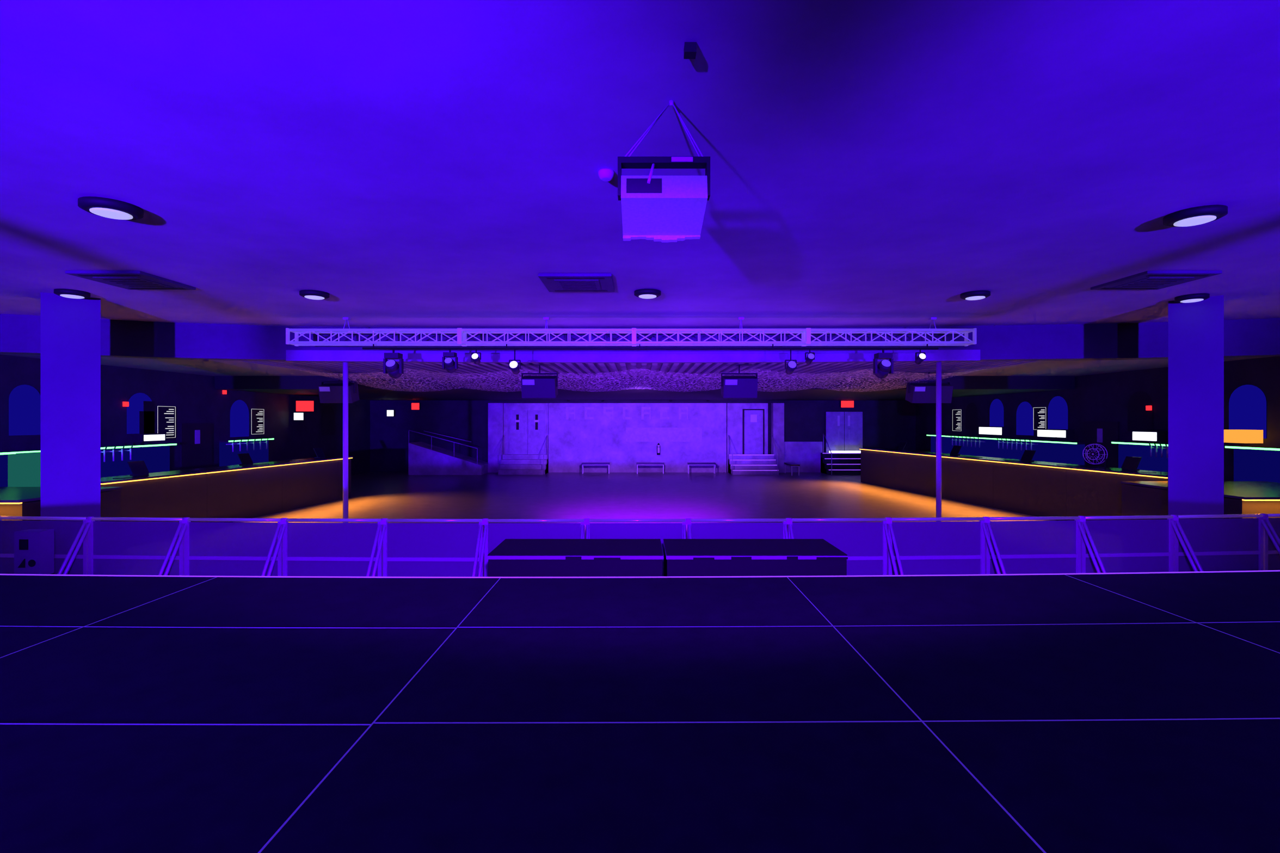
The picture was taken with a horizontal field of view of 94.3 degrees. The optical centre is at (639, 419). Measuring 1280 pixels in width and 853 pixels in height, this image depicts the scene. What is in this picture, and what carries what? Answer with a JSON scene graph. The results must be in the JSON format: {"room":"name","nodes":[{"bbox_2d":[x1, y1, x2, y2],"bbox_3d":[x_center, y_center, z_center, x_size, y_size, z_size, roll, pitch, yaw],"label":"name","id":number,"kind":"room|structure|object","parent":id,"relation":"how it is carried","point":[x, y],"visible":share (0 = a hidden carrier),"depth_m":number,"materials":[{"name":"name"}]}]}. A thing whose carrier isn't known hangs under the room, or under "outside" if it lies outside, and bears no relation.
{"room":"nightclub","nodes":[
{"label":"nightclub","id":0,"kind":"room"},
{"bbox_2d":[0,354,370,487],"bbox_3d":[-14.160,0.310,18.300,3.680,4.440,20.600,0,0,0],"label":"wall","id":1,"kind":"structure","parent":0,"point":[167,421],"depth_m":16.67,"materials":[{"name":"black paint"}]},
{"bbox_2d":[293,412,304,420],"bbox_3d":[-12.655,-0.111,22.030,0.383,0.302,0.060,0,0,0],"label":"information sign","id":2,"kind":"object","parent":1,"relation":"attached to","point":[297,416],"visible":1,"depth_m":22.00,"materials":[{"name":"white plastic"}]},
{"bbox_2d":[295,400,315,411],"bbox_3d":[-12.423,-0.494,22.030,0.686,0.424,0.060,0,0,0],"label":"exit sign","id":3,"kind":"object","parent":1,"relation":"attached to","point":[301,406],"visible":1,"depth_m":22.00,"materials":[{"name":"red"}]},
{"bbox_2d":[408,403,862,475],"bbox_3d":[0.045,0.875,27.790,21.173,3.309,1.620,0,0,0],"label":"wall","id":4,"kind":"structure","parent":0,"point":[524,438],"depth_m":28.30,"materials":[{"name":"white paint"}]},
{"bbox_2d":[291,368,985,391],"bbox_3d":[0.000,-1.000,15.750,16.000,0.340,4.300,0,0,0],"label":"netting","id":5,"kind":"object","parent":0,"point":[386,376],"visible":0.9,"depth_m":15.30,"materials":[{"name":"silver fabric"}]},
{"bbox_2d":[0,0,1279,328],"bbox_3d":[0.000,-2.060,7.300,32.000,0.300,42.600,0,0,0],"label":"ceiling","id":6,"kind":"structure","parent":0,"point":[407,163],"depth_m":4.29,"materials":[{"name":"paint"}]},
{"bbox_2d":[53,288,90,298],"bbox_3d":[-8.473,-1.867,8.859,0.400,0.085,0.400,0,0,0],"label":"ceiling light","id":7,"kind":"object","parent":6,"relation":"attached to","point":[68,293],"visible":1,"depth_m":8.76,"materials":[{"name":"black"}]},
{"bbox_2d":[77,196,143,220],"bbox_3d":[-4.717,-1.867,5.298,0.440,0.085,0.440,0,0,0],"label":"ceiling light","id":8,"kind":"object","parent":6,"relation":"attached to","point":[108,208],"visible":1,"depth_m":5.20,"materials":[{"name":"black"}]},
{"bbox_2d":[65,271,195,290],"bbox_3d":[-6.900,-1.885,8.100,0.960,0.050,0.960,0,0,0],"label":"ceiling vent","id":9,"kind":"object","parent":6,"relation":"in","point":[130,280],"visible":1,"depth_m":7.97,"materials":[{"name":"metal"}]},
{"bbox_2d":[299,290,329,299],"bbox_3d":[-4.898,-1.867,8.935,0.400,0.085,0.400,0,0,0],"label":"ceiling light","id":10,"kind":"object","parent":6,"relation":"attached to","point":[311,294],"visible":1,"depth_m":8.81,"materials":[{"name":"black"}]},
{"bbox_2d":[538,273,614,292],"bbox_3d":[-0.850,-1.885,8.250,0.960,0.050,0.960,0,0,0],"label":"ceiling vent","id":11,"kind":"object","parent":6,"relation":"in","point":[553,282],"visible":1,"depth_m":8.06,"materials":[{"name":"metal"}]},
{"bbox_2d":[598,168,614,181],"bbox_3d":[-0.258,-1.880,4.576,0.124,0.060,0.124,0,0,0],"label":"smoke detector","id":12,"kind":"object","parent":6,"relation":"attached to","point":[604,174],"visible":1,"depth_m":4.54,"materials":[{"name":"white plastic"}]},
{"bbox_2d":[285,317,976,378],"bbox_3d":[-0.158,-1.342,11.144,12.775,1.143,0.385,0,0,0],"label":"truss","id":13,"kind":"object","parent":6,"relation":"hanging from","point":[395,370],"visible":1,"depth_m":11.03,"materials":[{"name":"silver metal"}]},
{"bbox_2d":[0,314,1279,378],"bbox_3d":[0.000,-1.555,18.950,32.000,0.710,19.300,0,0,0],"label":"fascia beam","id":14,"kind":"structure","parent":6,"relation":"attached to","point":[214,350],"depth_m":12.26,"materials":[{"name":"paint"}]},
{"bbox_2d":[317,372,359,403],"bbox_3d":[-7.963,-0.834,15.710,0.899,0.812,0.518,0,0,0],"label":"speaker","id":15,"kind":"object","parent":14,"relation":"hanging from","point":[328,393],"visible":0.94,"depth_m":15.54},
{"bbox_2d":[520,365,557,398],"bbox_3d":[-2.293,-0.863,13.610,0.822,0.753,0.515,0,0,0],"label":"speaker","id":16,"kind":"object","parent":14,"relation":"hanging from","point":[532,386],"visible":1,"depth_m":13.42},
{"bbox_2d":[721,365,758,398],"bbox_3d":[2.281,-0.863,13.610,0.822,0.753,0.515,0,0,0],"label":"speaker","id":17,"kind":"object","parent":14,"relation":"hanging from","point":[732,386],"visible":1,"depth_m":13.42},
{"bbox_2d":[905,372,953,403],"bbox_3d":[7.658,-0.834,15.710,1.084,0.812,0.518,0,0,0],"label":"speaker","id":18,"kind":"object","parent":14,"relation":"hanging from","point":[916,393],"visible":0.97,"depth_m":15.53},
{"bbox_2d":[634,288,661,298],"bbox_3d":[0.118,-1.867,8.859,0.400,0.085,0.400,0,0,0],"label":"ceiling light","id":19,"kind":"object","parent":6,"relation":"attached to","point":[641,293],"visible":1,"depth_m":8.74,"materials":[{"name":"black"}]},
{"bbox_2d":[617,100,710,242],"bbox_3d":[0.138,-1.515,3.573,0.525,0.795,0.505,0,0,0],"label":"speaker","id":20,"kind":"object","parent":6,"relation":"hanging from","point":[664,209],"visible":1,"depth_m":3.39},
{"bbox_2d":[683,41,696,59],"bbox_3d":[0.257,-1.885,3.030,0.060,0.050,0.060,0,0,0],"label":"junction box","id":21,"kind":"object","parent":6,"relation":"attached to","point":[690,48],"visible":1,"depth_m":3.00,"materials":[{"name":"black"}]},
{"bbox_2d":[960,290,990,300],"bbox_3d":[5.075,-1.867,8.974,0.400,0.085,0.400,0,0,0],"label":"ceiling light","id":22,"kind":"object","parent":6,"relation":"attached to","point":[976,295],"visible":1,"depth_m":8.85,"materials":[{"name":"black"}]},
{"bbox_2d":[1090,271,1221,290],"bbox_3d":[7.000,-1.885,8.100,0.960,0.050,0.960,0,0,0],"label":"ceiling vent","id":23,"kind":"object","parent":6,"relation":"in","point":[1147,280],"visible":1,"depth_m":7.97,"materials":[{"name":"metal"}]},
{"bbox_2d":[1174,293,1209,303],"bbox_3d":[8.536,-1.867,9.171,0.400,0.085,0.400,0,0,0],"label":"ceiling light","id":24,"kind":"object","parent":6,"relation":"attached to","point":[1198,297],"visible":1,"depth_m":9.06,"materials":[{"name":"black"}]},
{"bbox_2d":[1162,204,1227,226],"bbox_3d":[5.138,-1.867,5.493,0.440,0.085,0.440,0,0,0],"label":"ceiling light","id":25,"kind":"object","parent":6,"relation":"attached to","point":[1203,214],"visible":1,"depth_m":5.39,"materials":[{"name":"black"}]},
{"bbox_2d":[370,400,915,471],"bbox_3d":[0.000,0.160,28.750,32.000,4.740,0.300,0,0,0],"label":"wall","id":26,"kind":"structure","parent":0,"point":[886,424],"depth_m":28.60,"materials":[{"name":"concrete"}]},
{"bbox_2d":[386,409,394,416],"bbox_3d":[-11.878,-0.299,28.270,0.352,0.326,0.060,0,0,0],"label":"information sign","id":27,"kind":"object","parent":26,"relation":"attached to","point":[389,413],"visible":1,"depth_m":28.24,"materials":[{"name":"white"}]},
{"bbox_2d":[233,471,1055,576],"bbox_3d":[0.000,2.630,7.300,32.000,0.200,42.600,0,0,0],"label":"floor","id":28,"kind":"structure","parent":0,"point":[375,495],"depth_m":18.82,"materials":[{"name":"brown wood"}]},
{"bbox_2d":[14,529,54,574],"bbox_3d":[-8.224,2.020,8.057,0.400,1.020,0.205,0,0,0],"label":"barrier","id":29,"kind":"object","parent":28,"relation":"on","point":[34,549],"visible":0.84,"depth_m":7.96,"materials":[{"name":"grey"}]},
{"bbox_2d":[0,515,88,575],"bbox_3d":[-8.535,1.955,8.289,1.418,1.150,0.920,0,0,3],"label":"barrier","id":30,"kind":"object","parent":28,"relation":"on","point":[67,534],"visible":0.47,"depth_m":8.43,"materials":[{"name":"silver metal"}]},
{"bbox_2d":[0,487,121,521],"bbox_3d":[-11.260,1.890,10.090,3.320,1.280,1.820,0,0,0],"label":"bar","id":31,"kind":"object","parent":28,"relation":"on","point":[14,501],"visible":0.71,"depth_m":9.98,"materials":[{"name":"brown wood"}]},
{"bbox_2d":[40,292,100,521],"bbox_3d":[-8.992,0.310,9.372,0.668,4.440,0.668,0,0,45],"label":"column","id":32,"kind":"structure","parent":28,"relation":"on","point":[70,328],"depth_m":9.12,"materials":[{"name":"paint"}]},
{"bbox_2d":[62,517,184,575],"bbox_3d":[-7.110,1.955,8.216,1.431,1.150,0.982,0,0,0],"label":"barrier","id":33,"kind":"object","parent":28,"relation":"on","point":[115,548],"visible":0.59,"depth_m":8.38,"materials":[{"name":"silver metal"}]},
{"bbox_2d":[163,517,282,576],"bbox_3d":[-5.701,1.955,8.159,1.428,1.150,0.967,0,0,0],"label":"barrier","id":34,"kind":"object","parent":28,"relation":"on","point":[226,549],"visible":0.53,"depth_m":8.32,"materials":[{"name":"silver metal"}]},
{"bbox_2d":[100,448,353,522],"bbox_3d":[-10.262,1.715,15.433,0.830,1.630,7.902,0,0,8],"label":"bar","id":35,"kind":"object","parent":28,"relation":"on","point":[248,489],"visible":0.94,"depth_m":14.69,"materials":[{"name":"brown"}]},
{"bbox_2d":[266,518,383,576],"bbox_3d":[-4.293,1.955,8.118,1.424,1.150,0.952,0,0,0],"label":"barrier","id":36,"kind":"object","parent":28,"relation":"on","point":[334,549],"visible":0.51,"depth_m":8.28,"materials":[{"name":"silver metal"}]},
{"bbox_2d":[342,362,348,522],"bbox_3d":[-6.322,0.645,12.750,0.200,3.770,0.200,0,0,0],"label":"post","id":37,"kind":"object","parent":28,"relation":"on","point":[345,364],"visible":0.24,"depth_m":12.70,"materials":[{"name":"silver metal"}]},
{"bbox_2d":[371,518,483,576],"bbox_3d":[-2.884,1.955,8.093,1.420,1.150,0.936,0,0,0],"label":"barrier","id":38,"kind":"object","parent":28,"relation":"on","point":[410,549],"visible":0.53,"depth_m":8.25,"materials":[{"name":"silver metal"}]},
{"bbox_2d":[477,518,584,576],"bbox_3d":[-1.476,1.955,8.085,1.416,1.150,0.921,0,0,0],"label":"barrier","id":39,"kind":"object","parent":28,"relation":"on","point":[494,534],"visible":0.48,"depth_m":8.24,"materials":[{"name":"silver metal"}]},
{"bbox_2d":[487,539,663,576],"bbox_3d":[-0.718,2.020,7.054,1.965,1.020,0.892,0,0,0],"label":"subwoofer","id":40,"kind":"object","parent":28,"relation":"on","point":[512,558],"visible":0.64,"depth_m":6.62,"materials":[{"name":"black"}]},
{"bbox_2d":[581,462,610,474],"bbox_3d":[-2.049,2.280,27.750,1.300,0.500,0.400,0,0,0],"label":"bench","id":41,"kind":"object","parent":28,"relation":"on","point":[583,463],"visible":1,"depth_m":27.57,"materials":[{"name":"black"}]},
{"bbox_2d":[583,518,686,576],"bbox_3d":[-0.063,1.955,8.091,1.423,1.150,0.935,0,0,0],"label":"barrier","id":42,"kind":"object","parent":28,"relation":"on","point":[662,531],"visible":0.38,"depth_m":8.25,"materials":[{"name":"silver metal"}]},
{"bbox_2d":[0,570,1279,852],"bbox_3d":[0.000,1.818,-4.571,20.000,1.424,18.859,0,0,0],"label":"deck","id":43,"kind":"object","parent":28,"relation":"on","point":[1127,712],"visible":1,"depth_m":2.29,"materials":[{"name":"grey"}]},
{"bbox_2d":[636,462,664,474],"bbox_3d":[0.496,2.280,27.750,1.300,0.500,0.400,0,0,0],"label":"bench","id":44,"kind":"object","parent":28,"relation":"on","point":[637,463],"visible":1,"depth_m":27.57,"materials":[{"name":"black"}]},
{"bbox_2d":[687,462,716,474],"bbox_3d":[2.890,2.280,27.750,1.300,0.500,0.400,0,0,0],"label":"bench","id":45,"kind":"object","parent":28,"relation":"on","point":[714,464],"visible":1,"depth_m":27.57,"materials":[{"name":"black"}]},
{"bbox_2d":[685,518,788,539],"bbox_3d":[1.351,1.955,8.114,1.430,1.150,0.950,0,0,0],"label":"barrier","id":46,"kind":"object","parent":28,"relation":"on","point":[695,530],"visible":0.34,"depth_m":8.27,"materials":[{"name":"silver metal"}]},
{"bbox_2d":[662,539,847,576],"bbox_3d":[1.308,2.020,7.054,2.025,1.020,0.892,0,0,0],"label":"subwoofer","id":47,"kind":"object","parent":28,"relation":"on","point":[682,558],"visible":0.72,"depth_m":6.62,"materials":[{"name":"black"}]},
{"bbox_2d":[784,462,800,475],"bbox_3d":[7.000,2.280,27.300,0.400,0.500,1.300,0,0,0],"label":"bench","id":48,"kind":"object","parent":28,"relation":"on","point":[792,465],"visible":1,"depth_m":26.82,"materials":[{"name":"black wood"}]},
{"bbox_2d":[785,518,897,575],"bbox_3d":[2.764,1.955,8.153,1.438,1.150,0.966,0,0,0],"label":"barrier","id":49,"kind":"object","parent":28,"relation":"on","point":[865,544],"visible":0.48,"depth_m":8.32,"materials":[{"name":"silver metal"}]},
{"bbox_2d":[936,361,941,521],"bbox_3d":[6.428,0.645,12.750,0.200,3.770,0.200,0,0,0],"label":"post","id":50,"kind":"object","parent":28,"relation":"on","point":[938,364],"visible":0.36,"depth_m":12.70,"materials":[{"name":"silver metal"}]},
{"bbox_2d":[885,517,1000,575],"bbox_3d":[4.171,1.955,8.207,1.417,1.150,0.920,0,0,-3],"label":"barrier","id":51,"kind":"object","parent":28,"relation":"on","point":[918,548],"visible":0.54,"depth_m":8.36,"materials":[{"name":"silver metal"}]},
{"bbox_2d":[859,442,1168,520],"bbox_3d":[10.250,1.690,18.157,0.830,1.680,11.995,0,0,-9],"label":"bar","id":52,"kind":"object","parent":28,"relation":"on","point":[1026,486],"visible":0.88,"depth_m":16.33,"materials":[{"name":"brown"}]},
{"bbox_2d":[1082,444,1108,468],"bbox_3d":[10.898,0.866,14.200,0.187,0.568,0.502,0,0,-17],"label":"fan","id":53,"kind":"object","parent":52,"relation":"on","point":[1093,454],"visible":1,"depth_m":14.18,"materials":[{"name":"black metal"}]},
{"bbox_2d":[982,516,1100,574],"bbox_3d":[5.583,1.955,8.278,1.418,1.150,0.920,0,0,-3],"label":"barrier","id":54,"kind":"object","parent":28,"relation":"on","point":[1030,547],"visible":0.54,"depth_m":8.44,"materials":[{"name":"silver metal"}]},
{"bbox_2d":[1078,515,1198,573],"bbox_3d":[6.995,1.955,8.364,1.419,1.150,0.920,0,0,-4],"label":"barrier","id":55,"kind":"object","parent":28,"relation":"on","point":[1130,546],"visible":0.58,"depth_m":8.52,"materials":[{"name":"silver metal"}]},
{"bbox_2d":[1168,295,1223,519],"bbox_3d":[8.986,0.310,9.582,0.640,4.440,0.640,0,0,45],"label":"column","id":56,"kind":"structure","parent":28,"relation":"on","point":[1196,329],"depth_m":9.34,"materials":[{"name":"paint"}]},
{"bbox_2d":[1120,481,1279,520],"bbox_3d":[11.175,1.890,10.770,2.890,1.280,2.460,0,0,0],"label":"bar","id":57,"kind":"object","parent":28,"relation":"on","point":[1138,498],"visible":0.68,"depth_m":11.07,"materials":[{"name":"brown wood"}]},
{"bbox_2d":[1170,514,1279,571],"bbox_3d":[8.406,1.955,8.467,1.420,1.150,0.920,0,0,-4],"label":"barrier","id":58,"kind":"object","parent":28,"relation":"on","point":[1213,545],"visible":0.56,"depth_m":8.63,"materials":[{"name":"silver metal"}]},
{"bbox_2d":[1259,513,1279,570],"bbox_3d":[9.818,1.955,8.585,1.422,1.150,0.920,0,0,-5],"label":"barrier","id":59,"kind":"object","parent":28,"relation":"on","point":[1271,557],"visible":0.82,"depth_m":8.69,"materials":[{"name":"silver metal"}]},
{"bbox_2d":[214,376,1074,400],"bbox_3d":[0.150,-1.120,23.300,26.100,0.400,10.600,0,0,0],"label":"ceiling bulkhead","id":60,"kind":"object","parent":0,"point":[963,386],"visible":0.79,"depth_m":18.07,"materials":[{"name":"black"}]},
{"bbox_2d":[410,402,420,410],"bbox_3d":[-10.684,-0.623,28.270,0.404,0.352,0.060,0,0,0],"label":"exit sign","id":61,"kind":"object","parent":60,"relation":"hanging from","point":[414,406],"visible":1,"depth_m":28.24,"materials":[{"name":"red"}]},
{"bbox_2d":[840,400,853,408],"bbox_3d":[9.892,-0.727,28.270,0.637,0.352,0.060,0,0,0],"label":"exit sign","id":62,"kind":"object","parent":60,"relation":"hanging from","point":[843,404],"visible":1,"depth_m":28.24,"materials":[{"name":"red plastic"}]},
{"bbox_2d":[656,443,660,454],"bbox_3d":[0.896,1.408,28.204,0.170,0.560,0.178,0,0,0],"label":"extinguisher","id":63,"kind":"object","parent":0,"point":[658,446],"depth_m":28.12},
{"bbox_2d":[915,356,1279,482],"bbox_3d":[14.460,0.310,18.300,3.680,4.440,20.600,0,0,0],"label":"wall","id":64,"kind":"structure","parent":0,"point":[1126,413],"depth_m":16.82,"materials":[{"name":"black paint"}]}
]}

